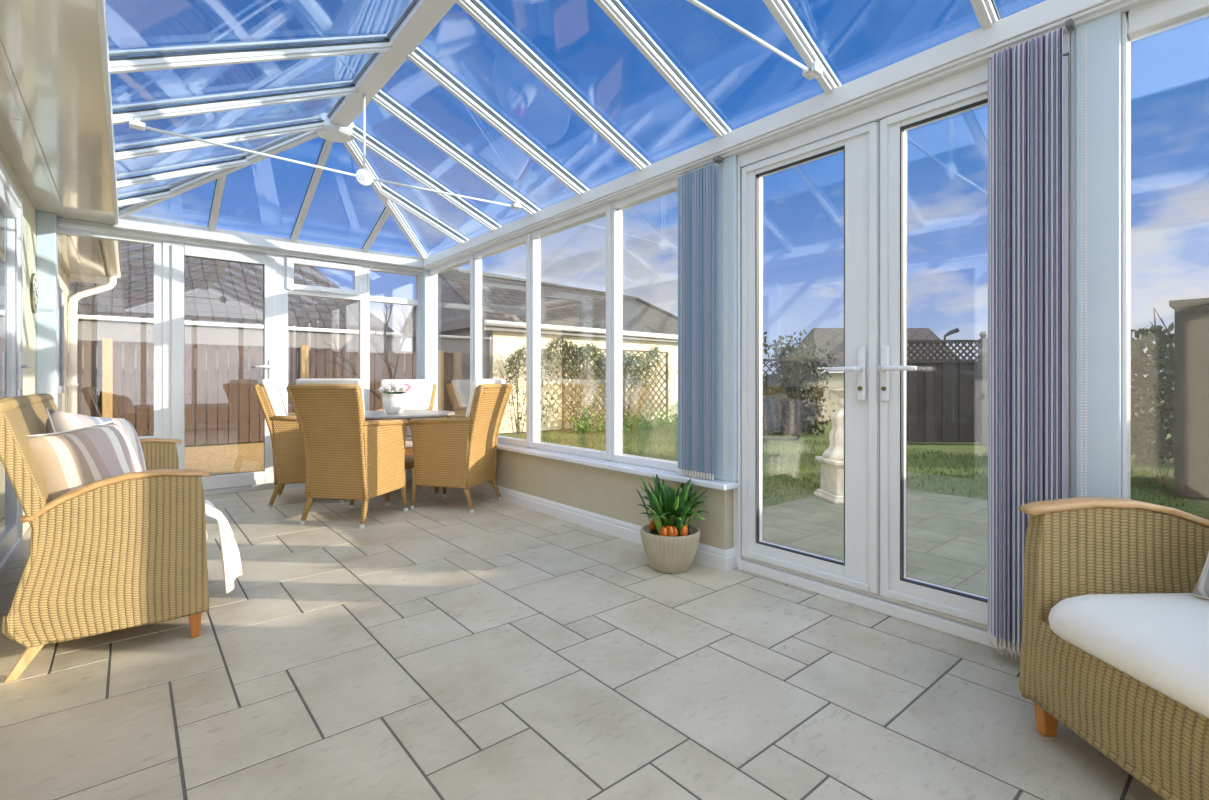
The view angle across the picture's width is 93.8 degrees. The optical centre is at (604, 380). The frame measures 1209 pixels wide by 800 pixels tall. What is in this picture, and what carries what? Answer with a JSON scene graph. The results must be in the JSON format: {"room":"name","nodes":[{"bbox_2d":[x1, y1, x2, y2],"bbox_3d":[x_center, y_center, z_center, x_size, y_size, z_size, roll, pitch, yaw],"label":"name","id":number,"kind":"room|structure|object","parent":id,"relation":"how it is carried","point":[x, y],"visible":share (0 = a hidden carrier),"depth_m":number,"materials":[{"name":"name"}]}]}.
{"room":"sunroom","nodes":[
{"label":"sunroom","id":0,"kind":"room"},
{"bbox_2d":[0,145,68,535],"bbox_3d":[-2.655,-0.494,2.210,0.220,2.900,10.200,0,0,-40],"label":"wall","id":1,"kind":"structure","parent":0,"point":[29,212],"depth_m":3.71,"materials":[{"name":"beige paint"}]},
{"bbox_2d":[0,162,31,577],"bbox_3d":[-3.000,-0.054,2.801,0.132,2.030,1.350,0,0,-40],"label":"door","id":2,"kind":"structure","parent":1,"relation":"in","point":[11,203],"depth_m":3.13,"materials":[{"name":"white plastic"}]},
{"bbox_2d":[30,273,37,312],"bbox_3d":[-3.863,-0.594,3.834,0.020,0.270,0.270,0,0,-40],"label":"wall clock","id":3,"kind":"object","parent":1,"relation":"attached to","point":[33,282],"visible":1,"depth_m":3.78,"materials":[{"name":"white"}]},
{"bbox_2d":[0,0,114,224],"bbox_3d":[-1.566,-1.210,1.414,0.422,0.047,7.580,0,0,-40],"label":"soffit","id":4,"kind":"structure","parent":1,"relation":"attached to","point":[54,132],"depth_m":2.45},
{"bbox_2d":[58,278,63,392],"bbox_3d":[-4.781,-0.394,4.930,0.035,1.008,1.100,0,0,-40],"label":"window","id":5,"kind":"structure","parent":1,"relation":"in","point":[60,285],"depth_m":5.22,"materials":[{"name":"white plastic"}]},
{"bbox_2d":[58,234,106,283],"bbox_3d":[-4.929,-1.190,5.328,0.310,0.188,2.700,0,0,-40],"label":"soffit","id":6,"kind":"structure","parent":1,"relation":"attached to","point":[81,259],"depth_m":5.14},
{"bbox_2d":[100,239,119,277],"bbox_3d":[-4.662,-1.179,5.337,0.120,0.070,2.370,0,0,-40],"label":"gutter","id":7,"kind":"object","parent":6,"relation":"attached to","point":[109,248],"visible":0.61,"depth_m":5.29,"materials":[{"name":"white plastic"}]},
{"bbox_2d":[67,275,116,413],"bbox_3d":[-5.506,-0.090,6.083,0.399,2.132,0.082,0,0,-40],"label":"downpipe","id":8,"kind":"object","parent":1,"relation":"attached to","point":[73,301],"visible":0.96,"depth_m":5.97,"materials":[{"name":"white plastic"}]},
{"bbox_2d":[109,0,1000,259],"bbox_3d":[-0.413,-1.519,2.248,2.470,0.660,7.373,0,0,-40],"label":"roof frame","id":9,"kind":"structure","parent":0,"point":[390,50],"depth_m":3.15,"materials":[{"name":"white plastic"}]},
{"bbox_2d":[96,0,118,223],"bbox_3d":[-1.340,-1.229,1.487,0.018,0.100,7.400,0,0,-40],"label":"trim","id":10,"kind":"structure","parent":9,"relation":"attached to","point":[101,4],"depth_m":2.31,"materials":[{"name":"white plastic"}]},
{"bbox_2d":[57,216,423,272],"bbox_3d":[-2.942,-1.194,5.039,2.960,0.130,0.260,0,0,-40],"label":"beam","id":11,"kind":"structure","parent":9,"relation":"attached to","point":[132,226],"depth_m":4.80,"materials":[{"name":"white plastic"}]},
{"bbox_2d":[423,0,1156,269],"bbox_3d":[0.553,-1.196,3.052,0.174,0.105,7.360,0,0,-40],"label":"beam","id":12,"kind":"structure","parent":9,"relation":"attached to","point":[975,48],"depth_m":2.41,"materials":[{"name":"white plastic"}]},
{"bbox_2d":[678,156,726,480],"bbox_3d":[0.504,-0.304,2.983,0.040,1.674,0.344,0,0,-40],"label":"vertical blind","id":13,"kind":"object","parent":12,"relation":"hanging from","point":[695,188],"visible":1,"depth_m":2.99,"materials":[{"name":"fabric"}]},
{"bbox_2d":[988,18,1086,658],"bbox_3d":[1.415,-0.107,1.868,0.072,2.067,0.275,0,0,-40],"label":"vertical blind","id":14,"kind":"object","parent":12,"relation":"hanging from","point":[1025,81],"visible":0.89,"depth_m":1.88,"materials":[{"name":"purple fabric"}]},
{"bbox_2d":[0,475,1164,799],"bbox_3d":[-0.584,0.971,2.226,2.970,0.030,7.560,0,0,-40],"label":"floor","id":15,"kind":"structure","parent":0,"point":[437,649],"depth_m":1.79,"materials":[{"name":"tile"}]},
{"bbox_2d":[36,211,57,408],"bbox_3d":[-3.999,-0.119,4.058,0.100,2.150,0.160,0,0,-40],"label":"post","id":16,"kind":"object","parent":15,"relation":"on","point":[46,223],"visible":0.56,"depth_m":4.00,"materials":[{"name":"white plastic"}]},
{"bbox_2d":[0,393,210,681],"bbox_3d":[-2.194,0.507,2.513,0.599,0.898,1.540,0,0,-40],"label":"wicker armchair","id":17,"kind":"object","parent":15,"relation":"on","point":[126,550],"visible":0.88,"depth_m":1.94,"materials":[{"name":"beige wicker"}]},
{"bbox_2d":[26,420,142,499],"bbox_3d":[-1.945,0.356,2.127,0.238,0.390,0.438,0,0,5],"label":"cushion","id":18,"kind":"object","parent":17,"relation":"on","point":[67,461],"visible":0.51,"depth_m":2.05,"materials":[{"name":"fabric"}]},
{"bbox_2d":[46,409,146,470],"bbox_3d":[-2.170,0.331,2.434,0.241,0.443,0.462,0,0,0],"label":"cushion","id":19,"kind":"object","parent":17,"relation":"on","point":[57,421],"visible":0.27,"depth_m":2.32,"materials":[{"name":"white fabric"}]},
{"bbox_2d":[205,499,242,593],"bbox_3d":[-1.751,0.692,2.329,0.441,0.350,0.500,0,0,-40],"label":"throw blanket","id":20,"kind":"object","parent":17,"relation":"on","point":[231,561],"visible":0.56,"depth_m":2.32,"materials":[{"name":"white fabric"}]},
{"bbox_2d":[253,379,344,507],"bbox_3d":[-2.405,0.470,4.553,0.647,0.973,0.542,0,0,-23],"label":"dining chair","id":21,"kind":"object","parent":15,"relation":"on","point":[288,449],"visible":0.66,"depth_m":4.29,"materials":[{"name":"brown wicker"}]},
{"bbox_2d":[262,379,288,415],"bbox_3d":[-2.571,0.255,4.485,0.183,0.542,0.488,0,0,-23],"label":"cushion","id":22,"kind":"object","parent":21,"relation":"on","point":[273,404],"depth_m":4.28,"materials":[{"name":"white fabric"}]},
{"bbox_2d":[286,379,408,527],"bbox_3d":[-1.751,0.470,3.948,0.542,0.973,0.647,0,0,13],"label":"dining chair","id":23,"kind":"object","parent":15,"relation":"on","point":[348,456],"visible":1,"depth_m":3.74,"materials":[{"name":"beige wicker"}]},
{"bbox_2d":[295,379,364,420],"bbox_3d":[-1.791,0.255,3.774,0.488,0.542,0.183,0,0,13],"label":"cushion","id":24,"kind":"object","parent":23,"relation":"on","point":[306,408],"depth_m":3.68,"materials":[{"name":"white fabric"}]},
{"bbox_2d":[376,379,436,488],"bbox_3d":[-1.882,0.470,5.273,0.542,0.973,0.647,0,0,-10],"label":"dining chair","id":25,"kind":"object","parent":15,"relation":"on","point":[421,394],"visible":0.23,"depth_m":5.47,"materials":[{"name":"white fabric"}]},
{"bbox_2d":[381,379,432,435],"bbox_3d":[-1.912,0.255,5.449,0.488,0.542,0.183,0,0,-10],"label":"cushion","id":26,"kind":"object","parent":25,"relation":"on","point":[420,394],"depth_m":5.47,"materials":[{"name":"white fabric"}]},
{"bbox_2d":[405,437,412,447],"bbox_3d":[-1.870,0.564,5.203,0.368,0.064,0.415,0,0,-10],"label":"seat cushion","id":27,"kind":"object","parent":25,"relation":"on","point":[408,439],"depth_m":5.02,"materials":[{"name":"white fabric"}]},
{"bbox_2d":[365,410,454,504],"bbox_3d":[-1.736,0.611,4.707,0.950,0.691,0.950,0,0,-40],"label":"dining table","id":28,"kind":"object","parent":15,"relation":"on","point":[407,414],"visible":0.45,"depth_m":4.48,"materials":[{"name":"white"}]},
{"bbox_2d":[377,382,410,413],"bbox_3d":[-1.735,0.136,4.666,0.269,0.257,0.220,0,0,-40],"label":"flower pot","id":29,"kind":"object","parent":28,"relation":"on","point":[393,402],"visible":0.99,"depth_m":4.59,"materials":[{"name":"white ceramic"}]},
{"bbox_2d":[405,453,413,463],"bbox_3d":[-1.736,0.643,4.707,0.600,0.025,0.600,0,0,-40],"label":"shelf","id":30,"kind":"object","parent":28,"relation":"attached to","point":[409,457],"depth_m":4.60,"materials":[{"name":"brown wood"}]},
{"bbox_2d":[409,379,512,512],"bbox_3d":[-1.113,0.470,4.386,0.647,0.973,0.542,0,0,15],"label":"dining chair","id":31,"kind":"object","parent":15,"relation":"on","point":[460,450],"visible":1,"depth_m":4.19,"materials":[{"name":"brown wicker"}]},
{"bbox_2d":[466,379,505,416],"bbox_3d":[-0.941,0.255,4.340,0.183,0.542,0.488,0,0,15],"label":"cushion","id":32,"kind":"object","parent":31,"relation":"on","point":[489,405],"depth_m":4.21,"materials":[{"name":"white fabric"}]},
{"bbox_2d":[636,473,709,573],"bbox_3d":[0.349,0.726,2.905,0.370,0.461,0.484,0,0,6],"label":"potted plant","id":33,"kind":"object","parent":15,"relation":"on","point":[670,544],"visible":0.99,"depth_m":2.80,"materials":[{"name":"green plant"}]},
{"bbox_2d":[1076,11,1121,497],"bbox_3d":[1.602,-0.104,1.825,0.120,2.120,0.108,0,0,-40],"label":"post","id":34,"kind":"object","parent":15,"relation":"on","point":[1104,34],"visible":0.53,"depth_m":1.78,"materials":[{"name":"white plastic"}]},
{"bbox_2d":[1019,497,1208,799],"bbox_3d":[1.511,0.507,1.225,0.757,0.898,0.710,0,0,-2],"label":"wicker sofa","id":35,"kind":"object","parent":15,"relation":"on","point":[1115,640],"visible":0.99,"depth_m":1.39,"materials":[{"name":"brown wicker"}]},
{"bbox_2d":[1048,593,1208,718],"bbox_3d":[1.433,0.596,1.223,0.600,0.108,0.590,0,0,-2],"label":"seat cushion","id":36,"kind":"object","parent":35,"relation":"on","point":[1158,642],"depth_m":1.27,"materials":[{"name":"white fabric"}]},
{"bbox_2d":[1192,552,1208,598],"bbox_3d":[1.554,0.436,1.306,0.141,0.210,0.265,0,0,-12],"label":"cushion","id":37,"kind":"object","parent":35,"relation":"on","point":[1201,590],"visible":1,"depth_m":1.40,"materials":[{"name":"grey fabric"}]},
{"bbox_2d":[487,449,732,549],"bbox_3d":[-0.647,0.751,4.499,0.180,0.410,4.120,0,0,-40],"label":"wall","id":38,"kind":"structure","parent":0,"point":[605,492],"depth_m":3.61,"materials":[{"name":"beige paint"}]},
{"bbox_2d":[429,178,677,471],"bbox_3d":[-0.629,-0.316,4.468,0.083,1.665,3.790,0,0,-40],"label":"window","id":39,"kind":"structure","parent":38,"relation":"in","point":[612,211],"depth_m":3.97,"materials":[{"name":"white plastic"}]},
{"bbox_2d":[469,482,735,571],"bbox_3d":[-0.615,0.906,4.356,0.085,0.100,3.900,0,0,-40],"label":"baseboard","id":40,"kind":"structure","parent":38,"relation":"attached to","point":[724,560],"depth_m":3.64,"materials":[{"name":"white plastic"}]},
{"bbox_2d":[497,442,737,490],"bbox_3d":[-0.606,0.529,4.377,0.195,0.033,3.958,0,0,-40],"label":"window sill","id":41,"kind":"structure","parent":38,"relation":"on","point":[668,475],"depth_m":3.42,"materials":[{"name":"white plastic"}]},
{"bbox_2d":[420,268,437,409],"bbox_3d":[-1.864,-0.326,5.932,0.140,1.677,0.240,0,0,-40],"label":"post","id":42,"kind":"object","parent":41,"relation":"on","point":[428,282],"visible":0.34,"depth_m":5.84,"materials":[{"name":"white plastic"}]},
{"bbox_2d":[708,155,737,481],"bbox_3d":[0.646,-0.326,2.961,0.120,1.677,0.178,0,0,-40],"label":"post","id":43,"kind":"object","parent":41,"relation":"on","point":[732,161],"visible":0.66,"depth_m":2.89,"materials":[{"name":"white plastic"}]},
{"bbox_2d":[733,30,1075,655],"bbox_3d":[1.125,-0.096,2.393,0.198,2.104,1.380,0,0,-40],"label":"door","id":44,"kind":"structure","parent":38,"relation":"in","point":[873,139],"depth_m":2.34,"materials":[{"name":"white plastic"}]},
{"bbox_3d":[-2.446,0.756,5.521,1.260,0.400,0.200,0,0,-40],"label":"wall","id":45,"kind":"structure","parent":0,"visible":0},
{"bbox_2d":[162,240,281,495],"bbox_3d":[-3.220,-0.089,4.806,0.845,2.100,0.168,0,0,-40],"label":"door","id":46,"kind":"structure","parent":45,"relation":"in","point":[174,254],"depth_m":4.64,"materials":[{"name":"white plastic"}]},
{"bbox_2d":[282,256,366,410],"bbox_3d":[-2.627,-0.304,5.336,0.745,1.670,0.120,0,0,-40],"label":"window","id":47,"kind":"structure","parent":45,"relation":"in","point":[359,293],"depth_m":5.31,"materials":[{"name":"white plastic"}]},
{"bbox_2d":[284,469,411,488],"bbox_3d":[-2.384,0.906,5.429,1.238,0.100,0.020,0,0,-40],"label":"baseboard","id":48,"kind":"structure","parent":45,"relation":"attached to","point":[408,471],"depth_m":5.11,"materials":[{"name":"white plastic"}]},
{"bbox_2d":[367,266,419,410],"bbox_3d":[-2.146,-0.304,5.766,0.545,1.670,0.080,0,0,-40],"label":"window","id":49,"kind":"structure","parent":45,"relation":"in","point":[378,299],"depth_m":5.73,"materials":[{"name":"white plastic"}]},
{"bbox_3d":[-3.853,0.731,4.351,0.700,0.450,0.180,0,0,-40],"label":"wall","id":50,"kind":"structure","parent":0,"visible":0},
{"bbox_2d":[58,227,161,438],"bbox_3d":[-3.839,-0.327,4.350,0.700,1.623,0.070,0,0,-40],"label":"window","id":51,"kind":"structure","parent":50,"relation":"in","point":[157,244],"depth_m":4.52,"materials":[{"name":"white plastic"}]},
{"bbox_3d":[2.284,0.746,1.013,0.180,0.420,2.012,0,0,-40],"label":"wall","id":52,"kind":"structure","parent":0,"visible":0},
{"bbox_2d":[1122,0,1208,498],"bbox_3d":[2.284,-0.304,1.013,0.070,1.688,2.012,0,0,-40],"label":"window","id":53,"kind":"structure","parent":52,"relation":"in","point":[1158,16],"depth_m":1.75,"materials":[{"name":"white plastic"}]},
{"label":"outside","id":54,"kind":"structure","parent":0,"visible":0},
{"bbox_2d":[28,390,1208,528],"bbox_3d":[10.007,1.048,25.394,72.000,0.055,54.000,0,0,-40],"label":"ground","id":55,"kind":"structure","parent":54,"point":[1198,507],"depth_m":6.91,"materials":[{"name":"green plant"}]},
{"bbox_2d":[69,241,402,439],"bbox_3d":[-9.754,-0.977,10.831,9.805,3.965,6.083,0,0,-40],"label":"neighbouring house","id":56,"kind":"structure","parent":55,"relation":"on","point":[224,299],"depth_m":10.23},
{"bbox_2d":[487,345,525,434],"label":"climbing plant","id":57,"kind":"object","parent":55,"relation":"on","point":[520,353],"depth_m":10.57,"materials":[{"name":"green plant"}]},
{"bbox_2d":[398,268,677,432],"bbox_3d":[-0.960,-0.749,14.277,6.906,3.510,4.522,0,0,-40],"label":"bungalow","id":58,"kind":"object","parent":55,"relation":"on","point":[579,314],"visible":0.47,"depth_m":12.02,"materials":[{"name":"beige paint"}]},
{"bbox_2d":[540,333,605,430],"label":"climbing plant","id":59,"kind":"object","parent":55,"relation":"on","point":[592,350],"depth_m":11.40,"materials":[{"name":"green plant"}]},
{"bbox_2d":[562,347,668,430],"bbox_3d":[0.325,0.156,12.396,3.074,1.700,0.060,0,0,-40],"label":"trellis","id":60,"kind":"object","parent":55,"relation":"on","point":[666,356],"visible":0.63,"depth_m":12.48,"materials":[{"name":"brown wood"}]},
{"bbox_2d":[570,403,677,433],"bbox_3d":[0.569,0.759,11.916,3.034,0.583,0.365,0,0,-40],"label":"shrub","id":61,"kind":"object","parent":55,"relation":"on","point":[579,427],"visible":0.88,"depth_m":11.88,"materials":[{"name":"green plant"}]},
{"bbox_2d":[622,344,661,424],"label":"climbing plant","id":62,"kind":"object","parent":55,"relation":"on","point":[648,355],"depth_m":12.56,"materials":[{"name":"green plant"}]},
{"bbox_2d":[763,359,799,440],"bbox_3d":[2.782,0.316,9.589,1.014,1.380,0.040,0,0,10],"label":"trellis","id":63,"kind":"object","parent":55,"relation":"on","point":[768,360],"visible":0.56,"depth_m":9.52,"materials":[{"name":"brown wood"}]},
{"bbox_2d":[763,373,834,436],"bbox_3d":[3.393,0.444,11.425,1.400,1.226,2.123,0,0,-40],"label":"hedge","id":64,"kind":"object","parent":55,"relation":"on","point":[778,403],"visible":0.61,"depth_m":10.88,"materials":[{"name":"green plant"}]},
{"bbox_2d":[763,329,841,394],"bbox_3d":[4.410,-0.121,13.098,1.883,2.259,1.487,0,0,10],"label":"tree","id":65,"kind":"object","parent":55,"relation":"on","point":[782,351],"visible":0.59,"depth_m":12.93,"materials":[{"name":"green plant"}]},
{"bbox_2d":[519,427,1184,508],"bbox_3d":[1.472,0.989,7.182,6.318,0.075,8.136,0,0,-40],"label":"grass blades","id":66,"kind":"object","parent":55,"relation":"on","point":[1163,486],"visible":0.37,"depth_m":6.97,"materials":[{"name":"green plant"}]},
{"bbox_2d":[780,328,960,421],"bbox_3d":[6.992,-0.219,15.367,3.700,2.450,3.490,0,0,0],"label":"house","id":67,"kind":"structure","parent":55,"relation":"on","point":[818,336],"depth_m":14.48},
{"bbox_2d":[907,331,987,444],"bbox_3d":[6.305,0.107,8.998,4.080,1.797,0.112,0,0,0],"label":"lattice fence","id":68,"kind":"object","parent":55,"relation":"on","point":[944,404],"visible":0.27,"depth_m":9.00,"materials":[{"name":"brown wood"}]},
{"bbox_2d":[944,328,958,339],"bbox_3d":[9.207,-0.202,15.029,0.410,2.416,0.120,0,0,0],"label":"street lamp","id":69,"kind":"object","parent":55,"relation":"on","point":[956,330],"visible":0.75,"depth_m":14.99,"materials":[{"name":"grey metal"}]},
{"bbox_2d":[978,307,1174,463],"bbox_3d":[6.585,0.038,7.155,3.319,2.016,1.749,0,0,18],"label":"hedge","id":70,"kind":"object","parent":55,"relation":"on","point":[1153,429],"visible":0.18,"depth_m":6.85,"materials":[{"name":"green plant"}]},
{"bbox_2d":[1169,298,1208,498],"bbox_3d":[6.188,0.151,4.784,1.670,1.710,1.860,0,0,-40],"label":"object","id":71,"kind":"object","parent":55,"relation":"on","point":[1191,315],"visible":0.9,"depth_m":4.88,"materials":[{"name":"beige render"},{"name":"white paint"}]},
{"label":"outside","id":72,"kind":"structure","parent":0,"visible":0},
{"bbox_2d":[185,442,263,474],"bbox_3d":[-3.810,1.031,7.640,6.000,0.050,4.800,0,0,-40],"label":"gravel","id":73,"kind":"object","parent":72,"point":[246,457],"depth_m":7.34,"materials":[{"name":"beige gravel"}]},
{"bbox_2d":[77,338,452,445],"bbox_3d":[-5.520,0.206,9.181,6.565,1.600,0.200,0,0,-40],"label":"fence","id":74,"kind":"object","parent":73,"relation":"on","point":[109,371],"visible":0.43,"depth_m":8.77,"materials":[{"name":"brown wood"}]},
{"bbox_2d":[323,295,415,398],"bbox_3d":[-3.764,-0.189,9.207,1.668,2.394,1.270,0,0,-6],"label":"tree","id":75,"kind":"object","parent":73,"relation":"on","point":[376,347],"visible":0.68,"depth_m":9.29,"materials":[{"name":"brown plant"}]},
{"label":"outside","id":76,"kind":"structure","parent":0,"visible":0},
{"bbox_2d":[762,489,987,597],"bbox_3d":[2.946,1.021,2.751,3.050,0.030,4.820,0,0,-40],"label":"paving","id":77,"kind":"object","parent":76,"point":[947,535],"visible":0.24,"depth_m":3.73,"materials":[{"name":"grey stone"}]},
{"bbox_2d":[814,389,843,503],"bbox_3d":[2.047,0.538,4.823,0.370,0.935,0.370,0,0,-6],"label":"statue","id":78,"kind":"object","parent":77,"relation":"on","point":[831,460],"visible":0.48,"depth_m":4.75,"materials":[{"name":"stone"}]},
{"bbox_2d":[828,389,843,396],"bbox_3d":[2.047,0.106,4.823,0.260,0.070,0.258,0,0,-6],"label":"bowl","id":79,"kind":"object","parent":78,"relation":"on","point":[840,392],"depth_m":4.77,"materials":[{"name":"stone"}]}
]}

